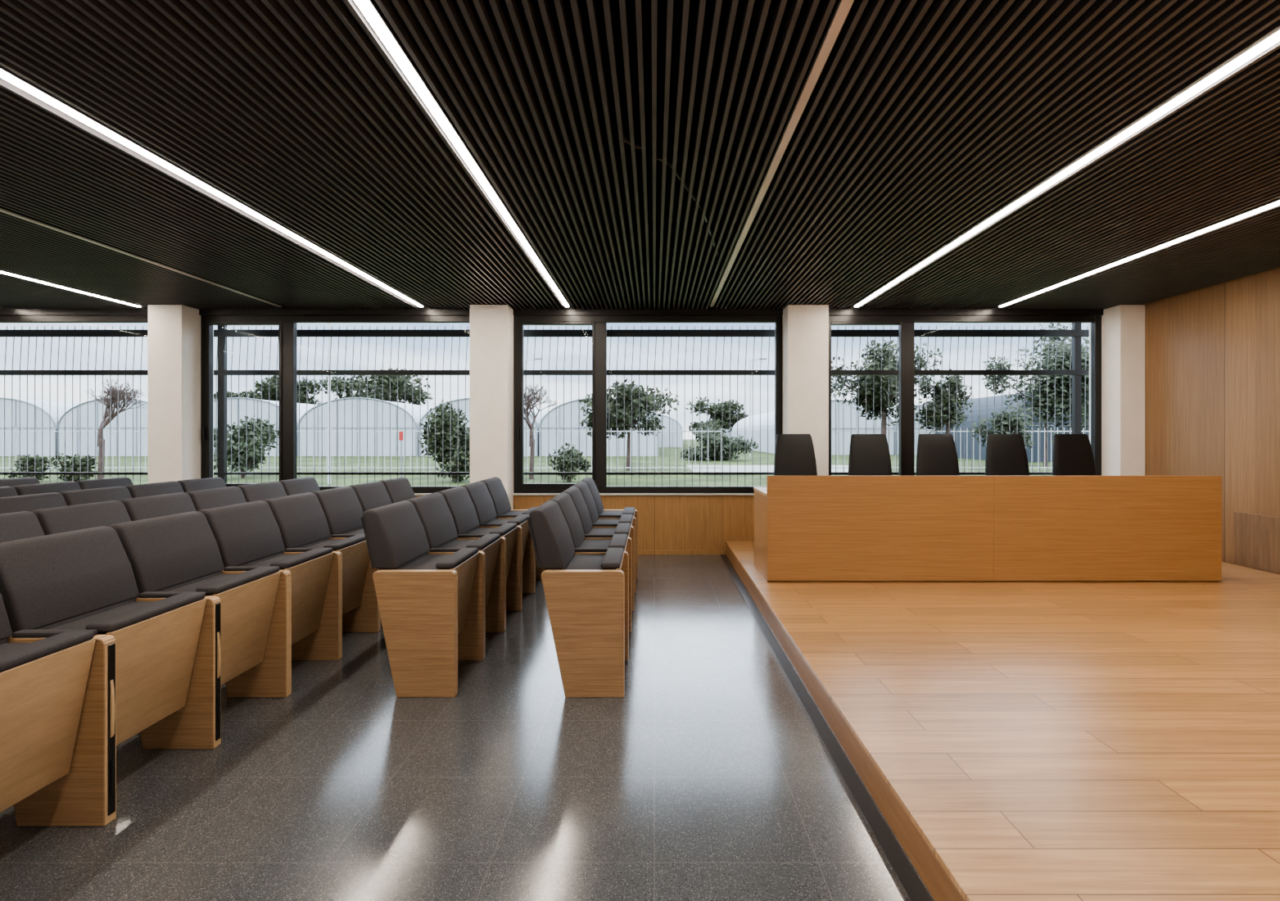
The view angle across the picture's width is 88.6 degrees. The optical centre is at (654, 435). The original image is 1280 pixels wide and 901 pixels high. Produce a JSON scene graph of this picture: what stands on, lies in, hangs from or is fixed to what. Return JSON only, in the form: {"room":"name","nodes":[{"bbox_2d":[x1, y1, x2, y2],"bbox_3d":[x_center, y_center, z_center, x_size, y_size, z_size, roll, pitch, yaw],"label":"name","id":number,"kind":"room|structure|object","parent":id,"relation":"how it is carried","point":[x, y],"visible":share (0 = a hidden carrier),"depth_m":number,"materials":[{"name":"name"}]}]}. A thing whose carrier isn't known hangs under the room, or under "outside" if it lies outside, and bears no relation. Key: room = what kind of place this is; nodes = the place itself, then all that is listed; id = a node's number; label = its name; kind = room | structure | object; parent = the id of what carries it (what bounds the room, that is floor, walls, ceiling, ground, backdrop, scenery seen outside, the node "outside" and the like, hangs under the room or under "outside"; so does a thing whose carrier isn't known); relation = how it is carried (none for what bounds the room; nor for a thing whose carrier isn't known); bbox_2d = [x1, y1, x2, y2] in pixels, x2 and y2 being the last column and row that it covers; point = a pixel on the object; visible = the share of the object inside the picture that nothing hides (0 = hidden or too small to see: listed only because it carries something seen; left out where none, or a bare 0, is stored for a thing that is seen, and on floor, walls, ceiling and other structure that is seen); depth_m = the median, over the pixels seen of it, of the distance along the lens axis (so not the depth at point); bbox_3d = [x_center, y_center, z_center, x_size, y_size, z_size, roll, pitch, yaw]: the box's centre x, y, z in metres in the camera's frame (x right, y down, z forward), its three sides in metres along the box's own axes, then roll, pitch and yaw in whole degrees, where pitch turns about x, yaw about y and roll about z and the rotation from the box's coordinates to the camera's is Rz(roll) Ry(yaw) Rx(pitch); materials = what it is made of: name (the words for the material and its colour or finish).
{"room":"auditorium","nodes":[
{"label":"auditorium","id":0,"kind":"room"},
{"bbox_2d":[0,554,934,900],"bbox_3d":[-1.900,1.430,2.258,15.000,0.150,10.916,0,0,0],"label":"floor","id":1,"kind":"structure","parent":0,"point":[710,778],"depth_m":2.50,"materials":[{"name":"stone"}]},
{"bbox_2d":[0,485,18,497],"bbox_3d":[-4.784,0.872,4.796,0.513,0.966,0.572,0,0,0],"label":"seat","id":2,"kind":"object","parent":1,"relation":"on","point":[5,491],"visible":0.17,"depth_m":5.01,"materials":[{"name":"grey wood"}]},
{"bbox_2d":[0,476,40,486],"bbox_3d":[-5.657,0.872,5.936,0.513,0.966,0.612,0,0,0],"label":"seat","id":3,"kind":"object","parent":1,"relation":"on","point":[31,480],"visible":0.09,"depth_m":6.00,"materials":[{"name":"grey fabric"}]},
{"bbox_2d":[0,511,45,542],"bbox_3d":[-3.030,0.872,3.116,0.525,0.966,0.572,0,0,0],"label":"seat","id":4,"kind":"object","parent":1,"relation":"on","point":[14,526],"visible":0.1,"depth_m":3.28,"materials":[{"name":"grey fabric"}]},
{"bbox_2d":[0,492,67,513],"bbox_3d":[-3.909,0.872,4.236,0.513,0.966,0.572,0,0,0],"label":"seat","id":5,"kind":"object","parent":1,"relation":"on","point":[29,503],"visible":0.15,"depth_m":4.27,"materials":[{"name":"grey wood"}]},
{"bbox_2d":[12,480,81,495],"bbox_3d":[-4.784,0.872,5.356,0.513,0.966,0.572,0,0,0],"label":"seat","id":6,"kind":"object","parent":1,"relation":"on","point":[29,489],"visible":0.19,"depth_m":5.33,"materials":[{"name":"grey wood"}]},
{"bbox_2d":[0,592,95,812],"bbox_3d":[-2.162,0.872,1.996,0.513,0.966,0.572,0,0,0],"label":"seat","id":7,"kind":"object","parent":1,"relation":"on","point":[43,682],"visible":1,"depth_m":2.11,"materials":[{"name":"brown wood"}]},
{"bbox_2d":[31,500,131,535],"bbox_3d":[-3.035,0.872,3.676,0.513,0.966,0.572,0,0,0],"label":"seat","id":8,"kind":"object","parent":1,"relation":"on","point":[55,520],"visible":0.13,"depth_m":3.64,"materials":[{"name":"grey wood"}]},
{"bbox_2d":[58,485,131,506],"bbox_3d":[-3.909,0.872,4.796,0.513,0.966,0.572,0,0,0],"label":"seat","id":9,"kind":"object","parent":1,"relation":"on","point":[113,493],"visible":0.2,"depth_m":4.77,"materials":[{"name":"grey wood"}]},
{"bbox_2d":[0,525,206,826],"bbox_3d":[-2.155,0.872,2.556,0.525,0.966,0.572,0,0,0],"label":"seat","id":10,"kind":"object","parent":1,"relation":"on","point":[83,580],"visible":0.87,"depth_m":2.45,"materials":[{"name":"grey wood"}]},
{"bbox_2d":[76,476,132,489],"bbox_3d":[-4.784,0.872,5.936,0.513,0.966,0.612,0,0,0],"label":"seat","id":11,"kind":"object","parent":1,"relation":"on","point":[114,481],"visible":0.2,"depth_m":5.89,"materials":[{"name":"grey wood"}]},
{"bbox_2d":[125,480,184,497],"bbox_3d":[-3.909,0.872,5.356,0.513,0.966,0.572,0,0,0],"label":"seat","id":12,"kind":"object","parent":1,"relation":"on","point":[165,487],"visible":0.15,"depth_m":5.33,"materials":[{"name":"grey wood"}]},
{"bbox_2d":[118,492,196,520],"bbox_3d":[-3.035,0.872,4.236,0.513,0.966,0.572,0,0,0],"label":"seat","id":13,"kind":"object","parent":1,"relation":"on","point":[152,506],"visible":0.2,"depth_m":4.20,"materials":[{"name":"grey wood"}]},
{"bbox_2d":[147,304,213,483],"bbox_3d":[-5.380,-0.043,7.458,0.380,2.796,0.516,0,0,0],"label":"column","id":14,"kind":"structure","parent":1,"relation":"on","point":[174,331],"depth_m":7.20,"materials":[{"name":"white paint"}]},
{"bbox_2d":[109,511,280,749],"bbox_3d":[-2.155,0.872,3.116,0.525,0.966,0.572,0,0,0],"label":"seat","id":15,"kind":"object","parent":1,"relation":"on","point":[173,554],"visible":0.76,"depth_m":3.00,"materials":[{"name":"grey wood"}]},
{"bbox_2d":[176,476,226,493],"bbox_3d":[-3.909,0.872,5.936,0.513,0.966,0.612,0,0,0],"label":"seat","id":16,"kind":"object","parent":1,"relation":"on","point":[190,485],"visible":0.16,"depth_m":5.89,"materials":[{"name":"grey fabric"}]},
{"bbox_2d":[185,485,246,511],"bbox_3d":[-3.035,0.872,4.796,0.513,0.966,0.572,0,0,0],"label":"seat","id":17,"kind":"object","parent":1,"relation":"on","point":[205,499],"visible":0.13,"depth_m":4.76,"materials":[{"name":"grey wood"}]},
{"bbox_2d":[236,480,287,502],"bbox_3d":[-3.035,0.872,5.356,0.513,0.966,0.572,0,0,0],"label":"seat","id":18,"kind":"object","parent":1,"relation":"on","point":[262,490],"visible":0.22,"depth_m":5.33,"materials":[{"name":"grey fabric"}]},
{"bbox_2d":[198,500,334,696],"bbox_3d":[-2.162,0.872,3.676,0.513,0.966,0.572,0,0,0],"label":"seat","id":19,"kind":"object","parent":1,"relation":"on","point":[247,535],"visible":0.76,"depth_m":3.56,"materials":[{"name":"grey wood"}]},
{"bbox_2d":[277,476,320,495],"bbox_3d":[-3.035,0.872,5.936,0.513,0.966,0.612,0,0,0],"label":"seat","id":20,"kind":"object","parent":1,"relation":"on","point":[303,485],"visible":0.14,"depth_m":5.89,"materials":[{"name":"grey fabric"}]},
{"bbox_2d":[262,492,370,660],"bbox_3d":[-2.162,0.872,4.236,0.513,0.966,0.572,0,0,0],"label":"seat","id":21,"kind":"object","parent":1,"relation":"on","point":[300,519],"visible":0.62,"depth_m":4.09,"materials":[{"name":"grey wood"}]},
{"bbox_2d":[311,485,380,632],"bbox_3d":[-2.162,0.872,4.796,0.513,0.966,0.572,0,0,0],"label":"seat","id":22,"kind":"object","parent":1,"relation":"on","point":[341,507],"visible":0.29,"depth_m":4.56,"materials":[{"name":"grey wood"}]},
{"bbox_2d":[348,480,392,511],"bbox_3d":[-2.162,0.872,5.356,0.513,0.966,0.572,0,0,0],"label":"seat","id":23,"kind":"object","parent":1,"relation":"on","point":[372,495],"visible":0.21,"depth_m":5.32,"materials":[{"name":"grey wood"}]},
{"bbox_2d":[379,476,415,503],"bbox_3d":[-2.162,0.872,5.936,0.513,0.966,0.612,0,0,0],"label":"seat","id":24,"kind":"object","parent":1,"relation":"on","point":[399,489],"visible":0.13,"depth_m":5.88,"materials":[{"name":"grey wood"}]},
{"bbox_2d":[361,500,479,696],"bbox_3d":[-1.288,0.872,3.676,0.513,0.966,0.572,0,0,0],"label":"seat","id":25,"kind":"object","parent":1,"relation":"on","point":[423,598],"visible":1,"depth_m":3.39,"materials":[{"name":"brown wood"}]},
{"bbox_2d":[406,492,501,660],"bbox_3d":[-1.288,0.872,4.236,0.513,0.966,0.572,0,0,0],"label":"seat","id":26,"kind":"object","parent":1,"relation":"on","point":[433,511],"visible":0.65,"depth_m":4.01,"materials":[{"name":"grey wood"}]},
{"bbox_2d":[437,485,517,632],"bbox_3d":[-1.288,0.872,4.796,0.513,0.966,0.572,0,0,0],"label":"seat","id":27,"kind":"object","parent":1,"relation":"on","point":[460,504],"visible":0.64,"depth_m":4.58,"materials":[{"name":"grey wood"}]},
{"bbox_2d":[470,304,513,509],"bbox_3d":[-1.820,-0.043,7.458,0.420,2.796,0.516,0,0,0],"label":"column","id":28,"kind":"structure","parent":1,"relation":"on","point":[491,326],"depth_m":7.20,"materials":[{"name":"white paint"}]},
{"bbox_2d":[460,480,529,610],"bbox_3d":[-1.288,0.872,5.356,0.513,0.966,0.572,0,0,0],"label":"seat","id":29,"kind":"object","parent":1,"relation":"on","point":[480,495],"visible":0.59,"depth_m":5.11,"materials":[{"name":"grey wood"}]},
{"bbox_2d":[480,476,544,592],"bbox_3d":[-1.288,0.872,5.936,0.513,0.966,0.612,0,0,0],"label":"seat","id":30,"kind":"object","parent":1,"relation":"on","point":[531,572],"visible":0.39,"depth_m":5.68,"materials":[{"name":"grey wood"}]},
{"bbox_2d":[527,500,624,696],"bbox_3d":[-0.413,0.872,3.676,0.513,0.966,0.572,0,0,0],"label":"seat","id":31,"kind":"object","parent":1,"relation":"on","point":[584,594],"visible":1,"depth_m":3.39,"materials":[{"name":"brown wood"}]},
{"bbox_2d":[548,492,628,660],"bbox_3d":[-0.413,0.872,4.236,0.513,0.966,0.572,0,0,0],"label":"seat","id":32,"kind":"object","parent":1,"relation":"on","point":[582,546],"visible":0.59,"depth_m":4.05,"materials":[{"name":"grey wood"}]},
{"bbox_2d":[560,485,631,632],"bbox_3d":[-0.413,0.872,4.796,0.513,0.966,0.572,0,0,0],"label":"seat","id":33,"kind":"object","parent":1,"relation":"on","point":[590,533],"visible":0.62,"depth_m":4.65,"materials":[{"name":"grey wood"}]},
{"bbox_2d":[571,480,633,610],"bbox_3d":[-0.413,0.872,5.356,0.513,0.966,0.572,0,0,0],"label":"seat","id":34,"kind":"object","parent":1,"relation":"on","point":[597,522],"visible":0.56,"depth_m":5.19,"materials":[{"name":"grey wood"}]},
{"bbox_2d":[579,476,637,592],"bbox_3d":[-0.413,0.872,5.936,0.513,0.966,0.612,0,0,0],"label":"seat","id":35,"kind":"object","parent":1,"relation":"on","point":[603,513],"visible":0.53,"depth_m":5.84,"materials":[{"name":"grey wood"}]},
{"bbox_2d":[725,540,1279,900],"bbox_3d":[3.105,1.276,2.232,4.584,0.158,10.457,0,0,0],"label":"stage platform","id":36,"kind":"object","parent":1,"relation":"on","point":[1016,740],"visible":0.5,"depth_m":2.78,"materials":[{"name":"brown wood"}]},
{"bbox_2d":[773,434,817,475],"bbox_3d":[1.407,0.589,6.229,0.588,1.215,0.580,0,0,-6],"label":"office chair","id":37,"kind":"object","parent":36,"relation":"on","point":[794,454],"visible":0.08,"depth_m":6.43,"materials":[{"name":"black leather"}]},
{"bbox_2d":[782,304,828,475],"bbox_3d":[1.692,-0.122,7.458,0.450,2.637,0.516,0,0,0],"label":"column","id":38,"kind":"structure","parent":36,"relation":"on","point":[805,327],"depth_m":7.20,"materials":[{"name":"white paint"}]},
{"bbox_2d":[719,554,931,900],"bbox_3d":[0.778,1.354,2.228,0.062,0.002,10.456,0,0,0],"label":"trim","id":39,"kind":"structure","parent":36,"relation":"attached to","point":[908,878],"depth_m":2.60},
{"bbox_2d":[848,434,891,475],"bbox_3d":[2.170,0.589,6.408,0.588,1.215,0.580,0,0,2],"label":"office chair","id":40,"kind":"object","parent":36,"relation":"on","point":[869,454],"visible":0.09,"depth_m":6.61,"materials":[{"name":"black leather"}]},
{"bbox_2d":[915,434,959,475],"bbox_3d":[2.869,0.589,6.408,0.588,1.215,0.580,0,0,-2],"label":"office chair","id":41,"kind":"object","parent":36,"relation":"on","point":[937,455],"visible":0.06,"depth_m":6.61,"materials":[{"name":"black leather"}]},
{"bbox_2d":[753,475,1221,581],"bbox_3d":[2.779,0.762,5.725,3.711,0.870,0.750,0,0,0],"label":"desk","id":42,"kind":"object","parent":36,"relation":"on","point":[807,528],"visible":1,"depth_m":5.35,"materials":[{"name":"brown wood"}]},
{"bbox_2d":[985,434,1029,475],"bbox_3d":[3.564,0.589,6.408,0.588,1.215,0.580,0,0,0],"label":"office chair","id":43,"kind":"object","parent":36,"relation":"on","point":[1006,454],"visible":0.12,"depth_m":6.61,"materials":[{"name":"black leather"}]},
{"bbox_2d":[1052,434,1096,475],"bbox_3d":[4.237,0.589,6.388,0.588,1.215,0.580,0,0,-3],"label":"office chair","id":44,"kind":"object","parent":36,"relation":"on","point":[1072,454],"visible":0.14,"depth_m":6.59,"materials":[{"name":"black leather"}]},
{"bbox_2d":[1089,304,1144,475],"bbox_3d":[5.258,-0.122,7.458,0.277,2.637,0.516,0,0,0],"label":"column","id":45,"kind":"structure","parent":36,"relation":"on","point":[1123,326],"depth_m":7.20,"materials":[{"name":"white paint"}]},
{"bbox_2d":[0,271,1103,554],"bbox_3d":[-1.900,-0.270,7.590,14.600,3.250,0.252,0,0,0],"label":"wall","id":46,"kind":"structure","parent":0,"point":[667,524],"depth_m":7.48,"materials":[{"name":"brown wood"}]},
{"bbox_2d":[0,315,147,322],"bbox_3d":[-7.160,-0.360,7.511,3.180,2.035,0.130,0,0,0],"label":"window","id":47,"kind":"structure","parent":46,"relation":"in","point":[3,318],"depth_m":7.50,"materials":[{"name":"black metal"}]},
{"bbox_2d":[200,315,470,493],"bbox_3d":[-3.610,-0.360,7.511,3.160,2.035,0.130,0,0,0],"label":"window","id":48,"kind":"structure","parent":46,"relation":"in","point":[287,325],"depth_m":7.50,"materials":[{"name":"black metal"}]},
{"bbox_2d":[414,493,754,495],"bbox_3d":[-1.815,0.667,7.486,13.870,0.020,0.080,0,0,0],"label":"trim","id":49,"kind":"structure","parent":46,"relation":"attached to","point":[415,494],"depth_m":7.45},
{"bbox_2d":[513,315,782,493],"bbox_3d":[-0.071,-0.360,7.511,3.077,2.035,0.130,0,0,0],"label":"window","id":50,"kind":"structure","parent":46,"relation":"in","point":[599,323],"depth_m":7.50,"materials":[{"name":"black metal"}]},
{"bbox_2d":[828,315,1101,475],"bbox_3d":[3.518,-0.360,7.511,3.203,2.035,0.130,0,0,0],"label":"window","id":51,"kind":"structure","parent":46,"relation":"in","point":[906,323],"depth_m":7.50,"materials":[{"name":"black metal"}]},
{"bbox_2d":[0,0,1279,308],"bbox_3d":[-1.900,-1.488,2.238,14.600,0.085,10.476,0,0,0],"label":"ceiling","id":52,"kind":"structure","parent":0,"point":[276,106],"depth_m":3.40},
{"bbox_2d":[0,271,140,307],"bbox_3d":[-5.770,-1.478,2.220,0.052,0.073,10.240,0,0,0],"label":"ceiling light","id":53,"kind":"object","parent":52,"relation":"attached to","point":[2,272],"visible":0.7,"depth_m":6.43,"materials":[{"name":"white plastic"}]},
{"bbox_2d":[0,206,282,307],"bbox_3d":[-4.190,-1.478,2.220,0.052,0.073,10.240,0,0,0],"label":"ceiling light","id":54,"kind":"object","parent":52,"relation":"attached to","point":[3,210],"visible":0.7,"depth_m":5.14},
{"bbox_2d":[0,64,423,307],"bbox_3d":[-2.610,-1.478,2.220,0.052,0.073,10.240,0,0,0],"label":"ceiling light","id":55,"kind":"object","parent":52,"relation":"attached to","point":[6,74],"visible":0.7,"depth_m":3.47,"materials":[{"name":"white plastic"}]},
{"bbox_2d":[353,0,569,307],"bbox_3d":[-0.975,-1.478,2.220,0.052,0.073,10.240,0,0,0],"label":"ceiling light","id":56,"kind":"object","parent":52,"relation":"attached to","point":[370,9],"visible":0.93,"depth_m":2.95,"materials":[{"name":"white plastic"}]},
{"bbox_2d":[709,0,854,307],"bbox_3d":[0.642,-1.478,2.220,0.052,0.073,10.240,0,0,0],"label":"ceiling light","id":57,"kind":"object","parent":52,"relation":"attached to","point":[841,9],"visible":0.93,"depth_m":2.95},
{"bbox_2d":[854,29,1279,307],"bbox_3d":[2.262,-1.478,2.220,0.052,0.073,10.240,0,0,0],"label":"ceiling light","id":58,"kind":"object","parent":52,"relation":"attached to","point":[1274,38],"visible":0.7,"depth_m":3.18,"materials":[{"name":"white plastic"}]},
{"bbox_2d":[999,200,1279,307],"bbox_3d":[3.880,-1.478,2.220,0.052,0.073,10.240,0,0,0],"label":"ceiling light","id":59,"kind":"object","parent":52,"relation":"attached to","point":[1276,203],"visible":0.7,"depth_m":5.02,"materials":[{"name":"white plastic"}]},
{"bbox_2d":[616,134,719,257],"bbox_3d":[0.202,-1.605,4.797,0.819,0.103,2.410,0,0,0],"label":"cable","id":60,"kind":"object","parent":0,"point":[626,140],"depth_m":4.04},
{"bbox_2d":[1141,266,1279,574],"bbox_3d":[5.500,-0.270,2.258,0.200,3.250,10.916,0,0,0],"label":"wall","id":61,"kind":"structure","parent":0,"point":[1212,353],"depth_m":6.21,"materials":[{"name":"brown wood"}]},
{"bbox_2d":[1234,511,1279,573],"bbox_3d":[5.397,0.946,5.400,0.006,0.482,1.400,0,0,0],"label":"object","id":62,"kind":"structure","parent":61,"relation":"attached to","point":[1256,536],"depth_m":5.86,"materials":[{"name":"brown wood"}]},
{"label":"outside","id":63,"kind":"structure","parent":0,"visible":0},
{"bbox_2d":[0,438,1052,485],"bbox_3d":[0.000,1.530,133.858,300.000,0.250,252.284,0,0,0],"label":"ground","id":64,"kind":"structure","parent":63,"point":[614,480],"depth_m":26.45,"materials":[{"name":"green plant"}]},
{"bbox_2d":[6,453,52,479],"bbox_3d":[-18.989,0.992,20.059,1.034,0.878,1.154,0,0,-18],"label":"bush","id":65,"kind":"object","parent":64,"relation":"on","point":[23,459],"visible":0.67,"depth_m":19.88,"materials":[{"name":"green plant"}]},
{"bbox_2d":[0,397,79,456],"bbox_3d":[-45.200,-0.617,60.960,8.199,4.044,32.079,0,0,0],"label":"greenhouse","id":66,"kind":"object","parent":64,"relation":"on","point":[7,400],"visible":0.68,"depth_m":45.00,"materials":[{"name":"white plastic"}]},
{"bbox_2d":[50,452,99,481],"bbox_3d":[-17.682,0.968,19.991,1.193,0.942,1.056,0,0,-38],"label":"bush","id":67,"kind":"object","parent":64,"relation":"on","point":[91,459],"visible":0.71,"depth_m":19.80,"materials":[{"name":"green plant"}]},
{"bbox_2d":[58,397,147,456],"bbox_3d":[-36.900,-0.617,60.960,8.199,4.044,32.079,0,0,0],"label":"greenhouse","id":68,"kind":"object","parent":64,"relation":"on","point":[114,423],"visible":0.35,"depth_m":45.00,"materials":[{"name":"white plastic"}]},
{"bbox_2d":[88,379,145,479],"bbox_3d":[-17.718,-0.243,21.634,1.936,3.304,1.343,0,0,35],"label":"bare tree","id":69,"kind":"object","parent":64,"relation":"on","point":[114,391],"visible":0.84,"depth_m":21.43,"materials":[{"name":"brown plant"}]},
{"bbox_2d":[213,389,259,399],"bbox_3d":[-57.905,-2.512,90.424,8.279,7.835,7.979,0,0,0],"label":"tree","id":70,"kind":"object","parent":64,"relation":"on","point":[251,392],"visible":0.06,"depth_m":89.73,"materials":[{"name":"green plant"}]},
{"bbox_2d":[213,415,278,478],"bbox_3d":[-13.697,0.365,21.505,2.294,2.123,2.221,0,0,36],"label":"bush","id":71,"kind":"object","parent":64,"relation":"on","point":[264,427],"visible":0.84,"depth_m":21.56,"materials":[{"name":"green plant"}]},
{"bbox_2d":[213,397,317,456],"bbox_3d":[-28.600,-0.617,60.960,8.199,4.044,32.079,0,0,0],"label":"greenhouse","id":72,"kind":"object","parent":64,"relation":"on","point":[234,400],"visible":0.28,"depth_m":45.00,"materials":[{"name":"white plastic"}]},
{"bbox_2d":[254,375,321,404],"bbox_3d":[-49.032,-3.329,87.215,9.351,9.470,8.188,0,0,0],"label":"tree","id":73,"kind":"object","parent":64,"relation":"on","point":[273,379],"visible":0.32,"depth_m":87.16,"materials":[{"name":"green plant"}]},
{"bbox_2d":[327,322,330,483],"bbox_3d":[-8.904,-1.140,19.000,1.150,5.090,0.200,0,0,0],"label":"street lamp","id":74,"kind":"object","parent":64,"relation":"on","point":[328,323],"visible":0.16,"depth_m":18.96,"materials":[{"name":"metal"}]},
{"bbox_2d":[297,397,433,456],"bbox_3d":[-20.400,-0.617,60.960,8.199,4.044,32.079,0,0,0],"label":"greenhouse","id":75,"kind":"object","parent":64,"relation":"on","point":[348,401],"visible":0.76,"depth_m":45.00,"materials":[{"name":"white plastic"}]},
{"bbox_2d":[317,367,433,405],"bbox_3d":[-36.590,-3.664,87.738,14.469,10.141,14.008,0,0,0],"label":"tree","id":76,"kind":"object","parent":64,"relation":"on","point":[378,378],"visible":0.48,"depth_m":85.56,"materials":[{"name":"green plant"}]},
{"bbox_2d":[398,431,402,477],"bbox_3d":[-8.498,0.630,21.997,0.140,1.550,0.054,0,0,0],"label":"sign","id":77,"kind":"object","parent":64,"relation":"on","point":[400,433],"visible":0.9,"depth_m":21.98,"materials":[{"name":"red metal"}]},
{"bbox_2d":[417,399,470,482],"bbox_3d":[-6.027,0.153,19.959,2.110,2.564,1.819,0,0,0],"label":"bush","id":78,"kind":"object","parent":64,"relation":"on","point":[446,417],"visible":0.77,"depth_m":19.61,"materials":[{"name":"green plant"}]},
{"bbox_2d":[418,397,548,456],"bbox_3d":[-12.100,-0.617,60.960,8.199,4.044,32.079,0,0,0],"label":"greenhouse","id":79,"kind":"object","parent":64,"relation":"on","point":[461,401],"visible":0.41,"depth_m":45.00,"materials":[{"name":"white plastic"}]},
{"bbox_2d":[524,416,525,456],"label":"street lamp","id":80,"kind":"object","parent":64,"relation":"on","point":[525,417],"depth_m":42.96,"materials":[{"name":"metal"}]},
{"bbox_2d":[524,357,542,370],"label":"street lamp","id":81,"kind":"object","parent":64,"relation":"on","point":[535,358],"depth_m":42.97,"materials":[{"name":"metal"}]},
{"bbox_2d":[524,382,557,479],"bbox_3d":[-4.152,-0.212,21.236,1.406,3.240,2.204,0,0,26],"label":"bare tree","id":82,"kind":"object","parent":64,"relation":"on","point":[529,403],"visible":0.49,"depth_m":21.24,"materials":[{"name":"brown plant"}]},
{"bbox_2d":[0,322,1089,485],"bbox_3d":[-2.250,-0.045,8.155,20.700,2.900,0.070,0,0,0],"label":"screen","id":83,"kind":"object","parent":64,"relation":"on","point":[1076,333],"visible":0.58,"depth_m":8.13,"materials":[{"name":"grey metal"}]},
{"bbox_2d":[0,427,1089,471],"bbox_3d":[-5.005,0.555,24.300,58.009,1.700,0.040,0,0,0],"label":"metal fence","id":84,"kind":"object","parent":64,"relation":"on","point":[2,431],"visible":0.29,"depth_m":24.29,"materials":[{"name":"metal"}]},
{"bbox_2d":[547,442,591,481],"bbox_3d":[-2.669,0.818,19.996,1.327,1.234,1.139,0,0,41],"label":"bush","id":85,"kind":"object","parent":64,"relation":"on","point":[567,454],"visible":0.78,"depth_m":19.74,"materials":[{"name":"green plant"}]},
{"bbox_2d":[538,397,658,456],"bbox_3d":[-3.800,-0.617,60.960,8.199,4.044,32.079,0,0,0],"label":"greenhouse","id":86,"kind":"object","parent":64,"relation":"on","point":[549,420],"visible":0.38,"depth_m":45.00,"materials":[{"name":"white plastic"}]},
{"bbox_2d":[578,378,680,470],"bbox_3d":[-1.202,-0.432,26.681,4.371,3.680,3.575,0,0,-25],"label":"tree","id":87,"kind":"object","parent":64,"relation":"on","point":[616,405],"visible":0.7,"depth_m":26.09,"materials":[{"name":"green plant"}]},
{"bbox_2d":[655,414,682,447],"bbox_3d":[-0.200,-0.617,95.960,7.379,4.044,32.079,0,0,0],"label":"greenhouse","id":88,"kind":"object","parent":64,"relation":"on","point":[665,418],"visible":0.26,"depth_m":80.00,"materials":[{"name":"white plastic"}]},
{"bbox_2d":[685,396,748,433],"bbox_3d":[8.897,-2.012,89.476,9.458,6.837,7.248,0,0,0],"label":"tree","id":89,"kind":"object","parent":64,"relation":"on","point":[715,411],"visible":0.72,"depth_m":89.18,"materials":[{"name":"green plant"}]},
{"bbox_2d":[679,423,758,460],"bbox_3d":[3.493,0.348,37.767,3.841,2.255,4.055,0,0,-44],"label":"bush","id":90,"kind":"object","parent":64,"relation":"on","point":[703,434],"visible":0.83,"depth_m":37.09,"materials":[{"name":"green plant"}]},
{"bbox_2d":[721,427,732,438],"bbox_3d":[14.000,-0.617,115.960,8.199,4.044,32.079,0,0,0],"label":"greenhouse","id":91,"kind":"object","parent":64,"relation":"on","point":[727,433],"visible":0.02,"depth_m":100.00,"materials":[{"name":"white plastic"}]},
{"bbox_2d":[749,375,750,442],"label":"street lamp","id":92,"kind":"object","parent":64,"relation":"on","point":[750,400],"depth_m":42.97,"materials":[{"name":"metal"}]},
{"bbox_2d":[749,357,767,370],"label":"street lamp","id":93,"kind":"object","parent":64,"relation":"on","point":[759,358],"depth_m":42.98,"materials":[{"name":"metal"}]},
{"bbox_2d":[686,465,848,471],"bbox_3d":[5.250,1.397,27.950,7.500,0.015,6.100,0,0,0],"label":"concrete path","id":94,"kind":"structure","parent":64,"relation":"on","point":[725,468],"depth_m":27.46,"materials":[{"name":"grey concrete"}]},
{"bbox_2d":[731,399,894,454],"bbox_3d":[13.500,-0.617,63.960,8.199,4.044,32.079,0,0,0],"label":"greenhouse","id":95,"kind":"object","parent":64,"relation":"on","point":[847,409],"visible":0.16,"depth_m":48.01,"materials":[{"name":"white plastic"}]},
{"bbox_2d":[831,339,941,434],"bbox_3d":[7.280,-0.827,21.631,3.608,4.468,3.490,0,0,-28],"label":"tree","id":96,"kind":"object","parent":64,"relation":"on","point":[877,378],"visible":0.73,"depth_m":21.15,"materials":[{"name":"green plant"}]},
{"bbox_2d":[886,401,936,454],"bbox_3d":[21.800,-0.617,63.960,8.199,4.044,32.079,0,0,0],"label":"greenhouse","id":97,"kind":"object","parent":64,"relation":"on","point":[916,427],"visible":0.12,"depth_m":48.01,"materials":[{"name":"white plastic"}]},
{"bbox_2d":[914,368,973,434],"bbox_3d":[9.423,-0.398,21.699,1.935,3.610,1.792,0,0,0],"label":"tree","id":98,"kind":"object","parent":64,"relation":"on","point":[945,393],"visible":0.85,"depth_m":21.28,"materials":[{"name":"green plant"}]},
{"bbox_2d":[968,404,1036,447],"bbox_3d":[11.765,0.152,21.951,1.853,2.546,2.025,0,0,0],"label":"bush","id":99,"kind":"object","parent":64,"relation":"on","point":[1013,417],"visible":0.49,"depth_m":21.87,"materials":[{"name":"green plant"}]},
{"bbox_2d":[935,392,1089,461],"bbox_3d":[22.500,-0.617,39.788,6.969,4.044,9.624,0,0,0],"label":"greenhouse","id":100,"kind":"object","parent":64,"relation":"on","point":[975,406],"visible":0.09,"depth_m":38.25,"materials":[{"name":"white plastic"}]},
{"bbox_2d":[980,322,1089,466],"bbox_3d":[17.951,-2.083,29.946,5.364,6.980,4.454,0,0,12],"label":"tree","id":101,"kind":"object","parent":64,"relation":"on","point":[1043,383],"visible":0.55,"depth_m":29.49,"materials":[{"name":"green plant"}]}
]}

